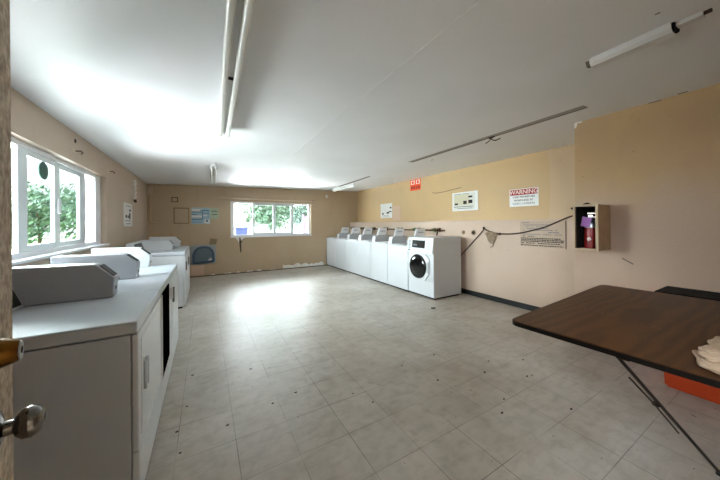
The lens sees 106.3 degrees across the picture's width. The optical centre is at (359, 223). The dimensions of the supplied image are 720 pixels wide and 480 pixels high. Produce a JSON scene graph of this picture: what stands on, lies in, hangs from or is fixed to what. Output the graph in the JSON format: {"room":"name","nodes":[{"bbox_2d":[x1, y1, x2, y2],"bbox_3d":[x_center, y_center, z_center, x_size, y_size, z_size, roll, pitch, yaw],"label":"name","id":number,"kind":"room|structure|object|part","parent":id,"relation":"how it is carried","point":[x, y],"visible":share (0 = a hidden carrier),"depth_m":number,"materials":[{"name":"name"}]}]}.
{"room":"laundry","nodes":[
{"label":"laundry","id":0,"kind":"room"},
{"bbox_2d":[11,87,146,266],"bbox_3d":[-3.000,0.099,2.721,0.180,2.450,8.410,0,0,-30],"label":"wall","id":1,"kind":"structure","parent":0,"point":[32,125],"depth_m":3.26,"materials":[{"name":"beige paint"}]},
{"bbox_2d":[11,136,109,265],"bbox_3d":[-2.877,-0.172,2.568,0.175,0.920,2.480,0,0,-30],"label":"window","id":2,"kind":"structure","parent":1,"relation":"in","point":[22,252],"depth_m":2.52,"materials":[{"name":"white plastic"}]},
{"bbox_3d":[-2.748,-0.183,2.308,0.030,0.810,0.660,0,0,-30],"label":"sash","id":3,"kind":"part","parent":2,"relation":"part of","materials":[{"name":"white plastic"}]},
{"bbox_2d":[38,162,47,179],"bbox_3d":[-2.768,-0.463,2.361,0.008,0.156,0.156,0,0,-30],"label":"disc","id":4,"kind":"object","parent":2,"relation":"attached to","point":[42,168],"visible":1,"depth_m":2.35,"materials":[{"name":"teal"}]},
{"bbox_3d":[-2.834,0.275,2.591,0.085,0.024,2.480,0,0,-30],"label":"sill","id":5,"kind":"part","parent":2,"relation":"part of","materials":[{"name":"white plastic"}]},
{"bbox_3d":[-3.104,-0.181,2.888,0.030,0.810,0.720,0,0,-30],"label":"sash","id":6,"kind":"part","parent":2,"relation":"part of","materials":[{"name":"white plastic"}]},
{"bbox_2d":[123,202,131,225],"bbox_3d":[-4.023,-0.153,4.684,0.007,0.400,0.590,0,0,-30],"label":"notice","id":7,"kind":"object","parent":1,"relation":"attached to","point":[127,208],"visible":1,"depth_m":4.64,"materials":[{"name":"white paper"}]},
{"bbox_2d":[133,179,136,202],"bbox_3d":[-4.244,-0.614,5.096,0.042,0.435,0.181,0,0,-30],"label":"strap","id":8,"kind":"object","parent":1,"relation":"attached to","point":[134,181],"visible":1,"depth_m":5.06,"materials":[{"name":"white"}]},
{"bbox_2d":[147,184,357,276],"bbox_3d":[-2.464,0.094,7.771,5.785,2.450,0.189,0,0,-30],"label":"wall","id":9,"kind":"structure","parent":0,"point":[328,216],"depth_m":7.28,"materials":[{"name":"beige paint"}]},
{"bbox_2d":[147,186,156,223],"bbox_3d":[-4.833,-0.430,6.269,0.166,0.863,0.074,0,0,-30],"label":"conduit","id":10,"kind":"object","parent":9,"relation":"attached to","point":[149,188],"visible":1,"depth_m":6.25,"materials":[{"name":"metal"}]},
{"bbox_2d":[171,197,177,201],"bbox_3d":[-4.469,-0.580,6.514,0.135,0.120,0.013,0,0,-30],"label":"cover plate","id":11,"kind":"object","parent":9,"relation":"attached to","point":[173,199],"visible":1,"depth_m":6.51,"materials":[{"name":"brown plastic"}]},
{"bbox_2d":[173,208,188,223],"bbox_3d":[-4.355,-0.196,6.583,0.315,0.390,0.006,0,0,-30],"label":"picture frame","id":12,"kind":"object","parent":9,"relation":"attached to","point":[173,208],"visible":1,"depth_m":6.58,"materials":[{"name":"brown wood"}]},
{"bbox_2d":[191,207,209,223],"bbox_3d":[-4.000,-0.199,6.787,0.405,0.410,0.006,0,0,-30],"label":"poster","id":13,"kind":"object","parent":9,"relation":"attached to","point":[198,215],"visible":1,"depth_m":6.78,"materials":[{"name":"blue paper"}]},
{"bbox_2d":[190,245,215,264],"bbox_3d":[-3.936,0.778,6.791,0.555,0.475,0.054,0,0,-30],"label":"hatch","id":14,"kind":"object","parent":9,"relation":"attached to","point":[200,254],"visible":1,"depth_m":6.78,"materials":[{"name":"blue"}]},
{"bbox_2d":[210,208,218,218],"bbox_3d":[-3.736,-0.261,6.935,0.190,0.270,0.002,0,0,-30],"label":"leaflet","id":15,"kind":"object","parent":9,"relation":"attached to","point":[214,212],"visible":1,"depth_m":6.93,"materials":[{"name":"green paper"}]},
{"bbox_2d":[190,265,325,277],"bbox_3d":[-2.617,1.310,7.572,5.305,0.022,0.012,0,0,-30],"label":"baseboard","id":16,"kind":"structure","parent":9,"relation":"attached to","point":[317,265],"depth_m":7.40,"materials":[{"name":"brown"}]},
{"bbox_2d":[218,197,313,202],"bbox_3d":[-2.530,-0.670,7.601,2.600,0.060,0.065,0,0,-30],"label":"curtain rod","id":17,"kind":"object","parent":9,"relation":"attached to","point":[218,197],"visible":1,"depth_m":7.49,"materials":[{"name":"beige wood"}]},
{"bbox_2d":[230,201,310,237],"bbox_3d":[-2.483,-0.119,7.726,2.260,0.972,0.150,0,0,-30],"label":"window","id":18,"kind":"structure","parent":9,"relation":"in","point":[274,233],"depth_m":7.72,"materials":[{"name":"white plastic"}]},
{"bbox_3d":[-2.714,-0.131,7.611,0.585,0.855,0.030,0,0,-30],"label":"sash","id":19,"kind":"part","parent":18,"relation":"part of","materials":[{"name":"white"}]},
{"bbox_3d":[-2.459,0.354,7.692,2.260,0.025,0.070,0,0,-30],"label":"sill","id":20,"kind":"part","parent":18,"relation":"part of","materials":[{"name":"white plastic"}]},
{"bbox_3d":[-2.236,-0.135,7.914,0.565,0.855,0.030,0,0,-30],"label":"sash","id":21,"kind":"part","parent":18,"relation":"part of","materials":[{"name":"white"}]},
{"bbox_2d":[10,0,719,191],"bbox_3d":[-0.507,-1.138,4.172,6.005,0.357,8.430,0,0,-30],"label":"ceiling","id":22,"kind":"structure","parent":0,"point":[368,94],"depth_m":1.86,"materials":[{"name":"paint"}]},
{"bbox_2d":[210,163,216,183],"bbox_3d":[-2.760,-0.923,5.085,0.106,0.104,1.761,0,0,-28],"label":"fluorescent fixture","id":23,"kind":"object","parent":22,"relation":"attached to","point":[213,169],"visible":1,"depth_m":4.75,"materials":[{"name":"white"}]},
{"bbox_2d":[218,0,254,137],"bbox_3d":[-0.825,-0.939,1.721,0.106,0.104,2.441,0,0,-29],"label":"fluorescent fixture","id":24,"kind":"object","parent":22,"relation":"attached to","point":[238,13],"visible":1,"depth_m":1.44,"materials":[{"name":"white metal"}]},
{"bbox_2d":[333,183,354,191],"bbox_3d":[-0.475,-1.011,7.633,0.070,0.093,1.300,0,0,-30],"label":"light","id":25,"kind":"object","parent":22,"relation":"attached to","point":[352,184],"visible":0.98,"depth_m":7.53,"materials":[{"name":"white plastic"}]},
{"bbox_2d":[585,8,712,68],"bbox_3d":[1.597,-1.024,1.535,0.104,0.049,0.502,0,0,-27],"label":"light","id":26,"kind":"object","parent":22,"relation":"attached to","point":[669,30],"visible":1,"depth_m":1.50,"materials":[{"name":"white plastic"}]},
{"bbox_2d":[145,265,719,479],"bbox_3d":[-0.488,1.364,4.172,6.005,0.120,8.430,0,0,-30],"label":"floor","id":27,"kind":"structure","parent":0,"point":[340,340],"depth_m":2.03,"materials":[{"name":"tile"}]},
{"bbox_2d":[0,0,45,479],"bbox_3d":[-0.364,0.277,0.196,0.098,2.028,0.960,0,0,-43],"label":"door","id":28,"kind":"structure","parent":27,"relation":"on","point":[30,420],"depth_m":0.50,"materials":[{"name":"wood"},{"name":"brass"},{"name":"metal"}]},
{"bbox_3d":[-0.600,0.348,0.457,0.024,0.064,0.064,0,0,-43],"label":"knob","id":29,"kind":"part","parent":28,"relation":"part of","materials":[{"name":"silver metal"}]},
{"bbox_3d":[-0.581,0.348,0.475,0.036,0.052,0.052,0,0,-43],"label":"knob","id":30,"kind":"part","parent":28,"relation":"part of","materials":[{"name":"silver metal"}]},
{"bbox_2d":[12,263,160,479],"bbox_3d":[-1.501,0.775,1.374,0.736,1.074,0.713,0,0,-30],"label":"laundry machine","id":31,"kind":"object","parent":27,"relation":"on","point":[91,357],"visible":0.89,"depth_m":1.20,"materials":[{"name":"white metal"}]},
{"bbox_3d":[-1.734,0.377,1.179,0.134,0.150,0.585,0,0,-30],"label":"control panel","id":32,"kind":"part","parent":31,"relation":"part of","materials":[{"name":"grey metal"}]},
{"bbox_3d":[-1.511,0.479,1.370,0.718,0.058,0.713,0,0,-30],"label":"panel","id":33,"kind":"part","parent":31,"relation":"part of","materials":[{"name":"white metal"}]},
{"bbox_3d":[-1.568,0.288,1.685,0.068,0.071,0.078,0,0,-30],"label":"coin panel","id":34,"kind":"part","parent":31,"relation":"part of","materials":[{"name":"grey metal"}]},
{"bbox_3d":[-1.206,0.778,1.544,0.025,0.538,0.709,0,0,-30],"label":"panel","id":35,"kind":"part","parent":31,"relation":"part of","materials":[{"name":"white metal"}]},
{"bbox_3d":[-1.202,1.167,1.544,0.028,0.228,0.709,0,0,-30],"label":"kick panel","id":36,"kind":"part","parent":31,"relation":"part of","materials":[{"name":"white metal"}]},
{"bbox_3d":[-1.079,0.749,1.366,0.014,0.140,0.070,0,0,-30],"label":"handle","id":37,"kind":"part","parent":31,"relation":"part of","materials":[{"name":"grey ceramic"}]},
{"bbox_3d":[-1.197,0.778,1.549,0.009,0.462,0.595,0,0,-30],"label":"door","id":38,"kind":"part","parent":31,"relation":"part of","materials":[{"name":"white metal"}]},
{"bbox_2d":[50,253,172,408],"bbox_3d":[-1.845,0.779,1.981,0.745,1.071,0.678,0,0,-30],"label":"laundry machine","id":39,"kind":"object","parent":27,"relation":"on","point":[126,265],"visible":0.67,"depth_m":2.11,"materials":[{"name":"white metal"}]},
{"bbox_3d":[-1.909,0.286,2.274,0.068,0.060,0.078,0,0,-30],"label":"coin panel","id":40,"kind":"part","parent":39,"relation":"part of","materials":[{"name":"grey"}]},
{"bbox_3d":[-1.858,0.482,1.975,0.718,0.058,0.678,0,0,-30],"label":"panel","id":41,"kind":"part","parent":39,"relation":"part of","materials":[{"name":"white metal"}]},
{"bbox_3d":[-1.554,0.781,2.148,0.025,0.538,0.674,0,0,-30],"label":"panel","id":42,"kind":"part","parent":39,"relation":"part of","materials":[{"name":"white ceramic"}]},
{"bbox_3d":[-1.496,0.796,2.078,0.010,0.592,0.420,0,0,-30],"label":"door","id":43,"kind":"part","parent":39,"relation":"part of","materials":[{"name":"black"}]},
{"bbox_3d":[-1.550,1.170,2.149,0.028,0.228,0.674,0,0,-30],"label":"kick panel","id":44,"kind":"part","parent":39,"relation":"part of","materials":[{"name":"white metal"}]},
{"bbox_3d":[-1.638,0.603,2.343,0.022,0.100,0.040,0,0,-30],"label":"handle","id":45,"kind":"part","parent":39,"relation":"part of","materials":[{"name":"silver metal"}]},
{"bbox_2d":[91,247,178,362],"bbox_3d":[-2.194,0.779,2.582,0.738,1.076,0.708,0,0,-30],"label":"laundry machine","id":46,"kind":"object","parent":27,"relation":"on","point":[145,257],"visible":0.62,"depth_m":2.74,"materials":[{"name":"white metal"}]},
{"bbox_3d":[-2.205,0.484,2.577,0.718,0.058,0.708,0,0,-30],"label":"panel","id":47,"kind":"part","parent":46,"relation":"part of","materials":[{"name":"white metal"}]},
{"bbox_3d":[-1.752,0.664,2.537,0.016,0.140,0.030,0,0,-30],"label":"handle","id":48,"kind":"part","parent":46,"relation":"part of","materials":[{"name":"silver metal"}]},
{"bbox_3d":[-1.900,0.784,2.751,0.025,0.538,0.704,0,0,-30],"label":"panel","id":49,"kind":"part","parent":46,"relation":"part of","materials":[{"name":"white metal"}]},
{"bbox_3d":[-1.896,1.173,2.752,0.028,0.228,0.704,0,0,-30],"label":"kick panel","id":50,"kind":"part","parent":46,"relation":"part of","materials":[{"name":"white metal"}]},
{"bbox_3d":[-1.891,0.779,2.756,0.009,0.472,0.610,0,0,-30],"label":"door","id":51,"kind":"part","parent":46,"relation":"part of","materials":[{"name":"white metal"}]},
{"bbox_2d":[126,240,187,308],"bbox_3d":[-3.213,0.800,4.355,0.738,1.051,0.698,0,0,-30],"label":"laundry machine","id":52,"kind":"object","parent":27,"relation":"on","point":[162,251],"visible":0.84,"depth_m":4.22,"materials":[{"name":"white metal"}]},
{"bbox_3d":[-3.448,0.367,4.159,0.134,0.150,0.570,0,0,-30],"label":"control panel","id":53,"kind":"part","parent":52,"relation":"part of","materials":[{"name":"white ceramic"}]},
{"bbox_3d":[-3.224,0.469,4.350,0.718,0.058,0.698,0,0,-30],"label":"panel","id":54,"kind":"part","parent":52,"relation":"part of","materials":[{"name":"white metal"}]},
{"bbox_3d":[-2.920,0.780,4.524,0.025,0.561,0.694,0,0,-30],"label":"panel","id":55,"kind":"part","parent":52,"relation":"part of","materials":[{"name":"white metal"}]},
{"bbox_3d":[-2.915,1.181,4.524,0.028,0.228,0.694,0,0,-30],"label":"kick panel","id":56,"kind":"part","parent":52,"relation":"part of","materials":[{"name":"white metal"}]},
{"bbox_3d":[-2.910,0.775,4.529,0.009,0.495,0.600,0,0,-30],"label":"door","id":57,"kind":"part","parent":52,"relation":"part of","materials":[{"name":"white metal"}]},
{"bbox_2d":[137,237,189,293],"bbox_3d":[-3.562,0.787,4.962,0.738,1.081,0.698,0,0,-30],"label":"laundry machine","id":58,"kind":"object","parent":27,"relation":"on","point":[176,241],"visible":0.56,"depth_m":5.17,"materials":[{"name":"white metal"}]},
{"bbox_3d":[-3.573,0.472,4.957,0.718,0.058,0.698,0,0,-30],"label":"panel","id":59,"kind":"part","parent":58,"relation":"part of","materials":[{"name":"white metal"}]},
{"bbox_3d":[-3.259,0.778,5.136,0.009,0.495,0.600,0,0,-30],"label":"door","id":60,"kind":"part","parent":58,"relation":"part of","materials":[{"name":"white metal"}]},
{"bbox_2d":[327,227,349,267],"bbox_3d":[-0.595,0.708,8.362,0.675,1.193,0.646,0,0,-30],"label":"washer","id":61,"kind":"object","parent":27,"relation":"on","point":[344,232],"visible":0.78,"depth_m":8.12,"materials":[{"name":"white metal"}]},
{"bbox_3d":[-0.860,0.860,8.209,0.062,0.823,0.641,0,0,-30],"label":"panel","id":62,"kind":"part","parent":61,"relation":"part of","materials":[{"name":"white metal"}]},
{"bbox_2d":[335,227,360,270],"bbox_3d":[-0.270,0.706,7.796,0.675,1.193,0.646,0,0,-30],"label":"washer","id":63,"kind":"object","parent":27,"relation":"on","point":[340,259],"visible":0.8,"depth_m":7.56,"materials":[{"name":"white metal"}]},
{"bbox_3d":[-0.534,0.858,7.644,0.062,0.823,0.641,0,0,-30],"label":"panel","id":64,"kind":"part","parent":63,"relation":"part of","materials":[{"name":"white metal"}]},
{"bbox_2d":[345,228,373,274],"bbox_3d":[0.055,0.703,7.231,0.675,1.193,0.646,0,0,-30],"label":"washer","id":65,"kind":"object","parent":27,"relation":"on","point":[350,244],"visible":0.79,"depth_m":6.99,"materials":[{"name":"white metal"}]},
{"bbox_3d":[-0.209,0.855,7.078,0.062,0.823,0.641,0,0,-30],"label":"panel","id":66,"kind":"part","parent":65,"relation":"part of","materials":[{"name":"white metal"}]},
{"bbox_2d":[357,228,388,279],"bbox_3d":[0.380,0.701,6.666,0.675,1.193,0.646,0,0,-30],"label":"washer","id":67,"kind":"object","parent":27,"relation":"on","point":[363,246],"visible":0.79,"depth_m":6.43,"materials":[{"name":"white metal"}]},
{"bbox_3d":[0.116,0.853,6.513,0.062,0.823,0.641,0,0,-30],"label":"panel","id":68,"kind":"part","parent":67,"relation":"part of","materials":[{"name":"white metal"}]},
{"bbox_2d":[371,228,406,284],"bbox_3d":[0.705,0.698,6.101,0.675,1.193,0.646,0,0,-30],"label":"washer","id":69,"kind":"object","parent":27,"relation":"on","point":[379,250],"visible":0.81,"depth_m":5.87,"materials":[{"name":"white metal"}]},
{"bbox_3d":[0.441,0.850,5.948,0.062,0.823,0.641,0,0,-30],"label":"panel","id":70,"kind":"part","parent":69,"relation":"part of","materials":[{"name":"white metal"}]},
{"bbox_2d":[388,229,424,291],"bbox_3d":[1.030,0.695,5.535,0.675,1.193,0.646,0,0,-30],"label":"washer","id":71,"kind":"object","parent":27,"relation":"on","point":[398,261],"visible":0.44,"depth_m":5.33,"materials":[{"name":"white metal"}]},
{"bbox_3d":[0.765,0.848,5.383,0.062,0.823,0.641,0,0,-30],"label":"panel","id":72,"kind":"part","parent":71,"relation":"part of","materials":[{"name":"white metal"}]},
{"bbox_3d":[0.918,0.420,5.541,0.390,0.014,0.432,0,0,-30],"label":"lid","id":73,"kind":"part","parent":71,"relation":"part of","materials":[{"name":"white metal"}]},
{"bbox_2d":[407,236,460,299],"bbox_3d":[1.339,0.764,4.961,0.752,1.050,0.644,0,0,-30],"label":"washer","id":74,"kind":"object","parent":27,"relation":"on","point":[434,261],"visible":1,"depth_m":4.71,"materials":[{"name":"white metal"}]},
{"bbox_3d":[1.013,0.757,4.807,0.033,0.362,0.362,0,0,-30],"label":"door glass","id":75,"kind":"part","parent":74,"relation":"part of","materials":[{"name":"black glass"}]},
{"bbox_3d":[1.049,0.757,4.816,0.034,0.450,0.520,0,0,-30],"label":"door","id":76,"kind":"part","parent":74,"relation":"part of","materials":[{"name":"black glass"}]},
{"bbox_3d":[1.065,0.378,4.805,0.048,0.270,0.644,0,0,-30],"label":"control panel","id":77,"kind":"part","parent":74,"relation":"part of","materials":[{"name":"white plastic"}]},
{"bbox_3d":[1.081,0.752,4.812,0.018,0.471,0.644,0,0,-30],"label":"panel","id":78,"kind":"part","parent":74,"relation":"part of","materials":[{"name":"white metal"}]},
{"bbox_3d":[1.084,1.124,4.812,0.018,0.265,0.644,0,0,-30],"label":"panel","id":79,"kind":"part","parent":74,"relation":"part of","materials":[{"name":"white metal"}]},
{"bbox_3d":[1.150,0.751,4.597,0.014,0.190,0.050,0,0,-30],"label":"handle","id":80,"kind":"part","parent":74,"relation":"part of","materials":[{"name":"grey plastic"}]},
{"bbox_2d":[512,285,719,475],"bbox_3d":[1.723,0.910,1.592,1.583,0.752,0.957,0,0,-30],"label":"folding table","id":81,"kind":"object","parent":27,"relation":"on","point":[656,330],"visible":1,"depth_m":1.42,"materials":[{"name":"brown wood"}]},
{"bbox_3d":[1.473,0.922,1.271,0.771,0.720,0.015,0,0,-17],"label":"leg","id":82,"kind":"part","parent":81,"relation":"part of","materials":[{"name":"brown metal"}]},
{"bbox_2d":[692,336,719,374],"bbox_3d":[1.454,0.491,1.018,0.384,0.089,0.245,0,0,-30],"label":"towel","id":83,"kind":"object","parent":81,"relation":"on","point":[707,356],"visible":1,"depth_m":1.01,"materials":[{"name":"white fabric"}]},
{"bbox_2d":[654,286,719,404],"bbox_3d":[2.724,0.903,1.833,0.338,0.752,0.930,0,0,-30],"label":"storage bin","id":84,"kind":"object","parent":27,"relation":"on","point":[700,390],"visible":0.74,"depth_m":2.03,"materials":[{"name":"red plastic"}]},
{"bbox_3d":[2.721,0.560,1.833,0.338,0.058,0.930,0,0,-30],"label":"lid","id":85,"kind":"part","parent":84,"relation":"part of","materials":[{"name":"black plastic"}]},
{"bbox_2d":[664,372,719,404],"bbox_3d":[2.725,0.934,1.834,0.309,0.690,0.899,0,0,-30],"label":"tub","id":86,"kind":"object","parent":84,"relation":"in","point":[700,390],"depth_m":2.00,"materials":[{"name":"orange plastic"}]},
{"bbox_2d":[350,221,575,306],"bbox_3d":[1.482,0.621,6.237,0.480,1.335,6.419,0,0,-30],"label":"wall","id":87,"kind":"structure","parent":0,"point":[535,276],"depth_m":4.26,"materials":[{"name":"paint"}]},
{"bbox_2d":[350,227,444,235],"bbox_3d":[0.679,0.420,7.016,0.130,0.650,3.891,0,0,-30],"label":"pipe","id":88,"kind":"object","parent":87,"relation":"attached to","point":[361,228],"visible":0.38,"depth_m":6.08,"materials":[{"name":"brown metal"}]},
{"bbox_2d":[350,219,572,222],"bbox_3d":[1.298,-0.041,6.076,0.032,0.025,6.519,0,0,-30],"label":"trim","id":89,"kind":"structure","parent":87,"relation":"attached to","point":[526,219],"depth_m":4.67,"materials":[{"name":"paint"}]},
{"bbox_2d":[485,231,496,246],"bbox_3d":[2.181,0.260,4.476,0.065,0.277,0.216,0,0,-30],"label":"clump","id":90,"kind":"object","parent":87,"relation":"attached to","point":[491,236],"visible":1,"depth_m":4.46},
{"bbox_2d":[461,288,540,310],"bbox_3d":[1.299,1.247,6.071,0.012,0.085,6.519,0,0,-30],"label":"baseboard","id":91,"kind":"structure","parent":87,"relation":"attached to","point":[466,291],"depth_m":4.35,"materials":[{"name":"black rubber"}]},
{"bbox_2d":[461,207,572,254],"bbox_3d":[2.325,0.329,4.136,0.584,1.015,2.332,0,0,-13],"label":"power cord","id":92,"kind":"object","parent":87,"relation":"attached to","point":[571,207],"visible":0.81,"depth_m":4.07,"materials":[{"name":"brown plastic"}]},
{"bbox_3d":[1.953,0.462,4.902,0.018,0.756,0.699,0,0,-30],"label":"cord","id":93,"kind":"part","parent":92,"relation":"part of","materials":[{"name":"brown plastic"}]},
{"bbox_3d":[2.471,-0.003,3.803,0.529,0.353,1.685,0,0,-7],"label":"cord","id":94,"kind":"part","parent":92,"relation":"part of","materials":[{"name":"brown plastic"}]},
{"bbox_2d":[520,221,566,248],"bbox_3d":[2.579,0.150,3.833,0.008,0.370,0.605,0,0,-30],"label":"board","id":95,"kind":"object","parent":87,"relation":"attached to","point":[555,235],"visible":1,"depth_m":3.80,"materials":[{"name":"beige paper"}]},
{"bbox_2d":[358,144,574,221],"bbox_3d":[1.602,-0.605,6.311,0.182,1.115,6.419,0,0,-30],"label":"wall","id":96,"kind":"structure","parent":0,"point":[552,171],"depth_m":4.84,"materials":[{"name":"paint"}]},
{"bbox_2d":[381,203,391,217],"bbox_3d":[0.741,-0.363,7.626,0.007,0.405,0.560,0,0,-30],"label":"notice","id":97,"kind":"object","parent":96,"relation":"attached to","point":[386,209],"visible":1,"depth_m":7.61,"materials":[{"name":"white paper"}]},
{"bbox_2d":[393,206,400,220],"bbox_3d":[0.980,-0.278,7.215,0.004,0.390,0.330,0,0,-30],"label":"card","id":98,"kind":"object","parent":96,"relation":"attached to","point":[396,209],"visible":1,"depth_m":7.20,"materials":[{"name":"beige paper"}]},
{"bbox_2d":[410,178,420,190],"bbox_3d":[1.347,-0.943,6.564,0.008,0.265,0.370,0,0,-30],"label":"sign","id":99,"kind":"object","parent":96,"relation":"attached to","point":[415,184],"visible":1,"depth_m":6.56,"materials":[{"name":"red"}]},
{"bbox_2d":[452,190,477,210],"bbox_3d":[2.060,-0.441,5.322,0.015,0.370,0.600,0,0,-30],"label":"notice","id":100,"kind":"object","parent":96,"relation":"attached to","point":[462,201],"visible":1,"depth_m":5.30,"materials":[{"name":"white paper"}]},
{"bbox_3d":[2.022,-0.471,5.375,0.001,0.210,0.360,0,0,-30],"label":"panel","id":101,"kind":"part","parent":100,"relation":"part of","materials":[{"name":"beige paper"}]},
{"bbox_2d":[509,187,538,206],"bbox_3d":[2.628,-0.423,4.342,0.009,0.285,0.455,0,0,-30],"label":"warning sign","id":102,"kind":"object","parent":96,"relation":"attached to","point":[526,196],"visible":1,"depth_m":4.32,"materials":[{"name":"white"}]},
{"bbox_2d":[574,84,719,293],"bbox_3d":[3.249,0.050,2.451,1.183,2.450,1.711,0,0,-30],"label":"wall","id":103,"kind":"structure","parent":0,"point":[656,164],"depth_m":2.38,"materials":[{"name":"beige paint"}]},
{"bbox_2d":[573,202,610,250],"bbox_3d":[2.281,0.026,2.657,0.297,0.461,0.200,0,0,-30],"label":"upper cabinet","id":104,"kind":"object","parent":103,"relation":"attached to","point":[602,218],"visible":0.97,"depth_m":2.61,"materials":[{"name":"brown wood"}]},
{"bbox_3d":[2.158,0.037,2.586,0.012,0.441,0.200,0,0,-30],"label":"frame","id":105,"kind":"part","parent":104,"relation":"part of","materials":[{"name":"beige wood"}]},
{"bbox_2d":[580,212,595,248],"bbox_3d":[2.261,0.065,2.649,0.113,0.350,0.143,0,0,-30],"label":"fire extinguisher","id":106,"kind":"object","parent":104,"relation":"in","point":[587,222],"visible":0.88,"depth_m":2.62,"materials":[{"name":"red metal"}]},
{"bbox_3d":[2.275,-0.085,2.633,0.024,0.050,0.100,0,0,-30],"label":"handle","id":107,"kind":"part","parent":106,"relation":"part of","materials":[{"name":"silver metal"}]},
{"label":"outside","id":108,"kind":"structure","parent":0,"visible":0},
{"bbox_3d":[-12.401,1.622,34.678,18.950,0.350,47.500,0,0,-30],"label":"gravel drive","id":109,"kind":"object","parent":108,"visible":0},
{"bbox_2d":[234,226,247,234],"bbox_3d":[-5.448,0.758,12.373,0.540,1.270,0.650,0,0,-30],"label":"bin","id":110,"kind":"object","parent":109,"relation":"on","point":[239,230],"visible":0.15,"depth_m":12.14,"materials":[{"name":"blue plastic"}]},
{"bbox_3d":[-5.430,0.173,12.334,0.540,0.100,0.560,0,0,-30],"label":"lid","id":111,"kind":"part","parent":110,"relation":"part of","materials":[{"name":"white plastic"}]},
{"bbox_2d":[242,203,293,231],"bbox_3d":[-5.185,-0.826,16.144,3.561,4.441,3.688,0,0,-30],"label":"tree","id":112,"kind":"object","parent":109,"relation":"on","point":[264,215],"visible":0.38,"depth_m":15.33,"materials":[{"name":"green plant"}]},
{"bbox_2d":[234,203,307,234],"bbox_3d":[-10.247,-0.695,25.834,14.800,4.250,3.800,0,0,-30],"label":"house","id":113,"kind":"structure","parent":109,"relation":"on","point":[239,216],"depth_m":24.36,"materials":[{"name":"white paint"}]},
{"bbox_2d":[284,205,307,225],"bbox_3d":[-4.593,-1.038,22.009,3.410,4.854,3.155,0,0,3],"label":"tree","id":114,"kind":"object","parent":109,"relation":"on","point":[298,212],"visible":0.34,"depth_m":21.85,"materials":[{"name":"green plant"}]},
{"bbox_2d":[302,215,307,232],"bbox_3d":[-2.646,0.446,14.557,0.920,1.850,0.120,0,0,-30],"label":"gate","id":115,"kind":"object","parent":109,"relation":"on","point":[304,218],"visible":0.18,"depth_m":14.35,"materials":[{"name":"white"}]},
{"bbox_3d":[-3.014,0.449,14.345,0.070,1.850,0.120,0,0,-30],"label":"post","id":116,"kind":"part","parent":115,"relation":"part of","materials":[{"name":"white"}]},
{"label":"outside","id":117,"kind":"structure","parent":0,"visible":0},
{"bbox_2d":[12,234,85,251],"bbox_3d":[-36.820,1.814,20.924,37.000,0.350,47.000,0,0,-30],"label":"lawn","id":118,"kind":"structure","parent":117,"point":[48,238],"depth_m":27.36,"materials":[{"name":"green plant"}]},
{"bbox_2d":[11,181,85,248],"bbox_3d":[-16.103,-0.467,13.525,4.779,3.894,4.829,0,0,-30],"label":"tree","id":119,"kind":"object","parent":118,"relation":"on","point":[37,206],"visible":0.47,"depth_m":13.55,"materials":[{"name":"green plant"}]},
{"bbox_2d":[30,184,85,226],"bbox_3d":[-19.451,-0.606,18.775,4.584,4.223,4.389,0,0,-30],"label":"tree","id":120,"kind":"object","parent":118,"relation":"on","point":[69,184],"visible":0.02,"depth_m":18.12,"materials":[{"name":"green plant"}]}
]}

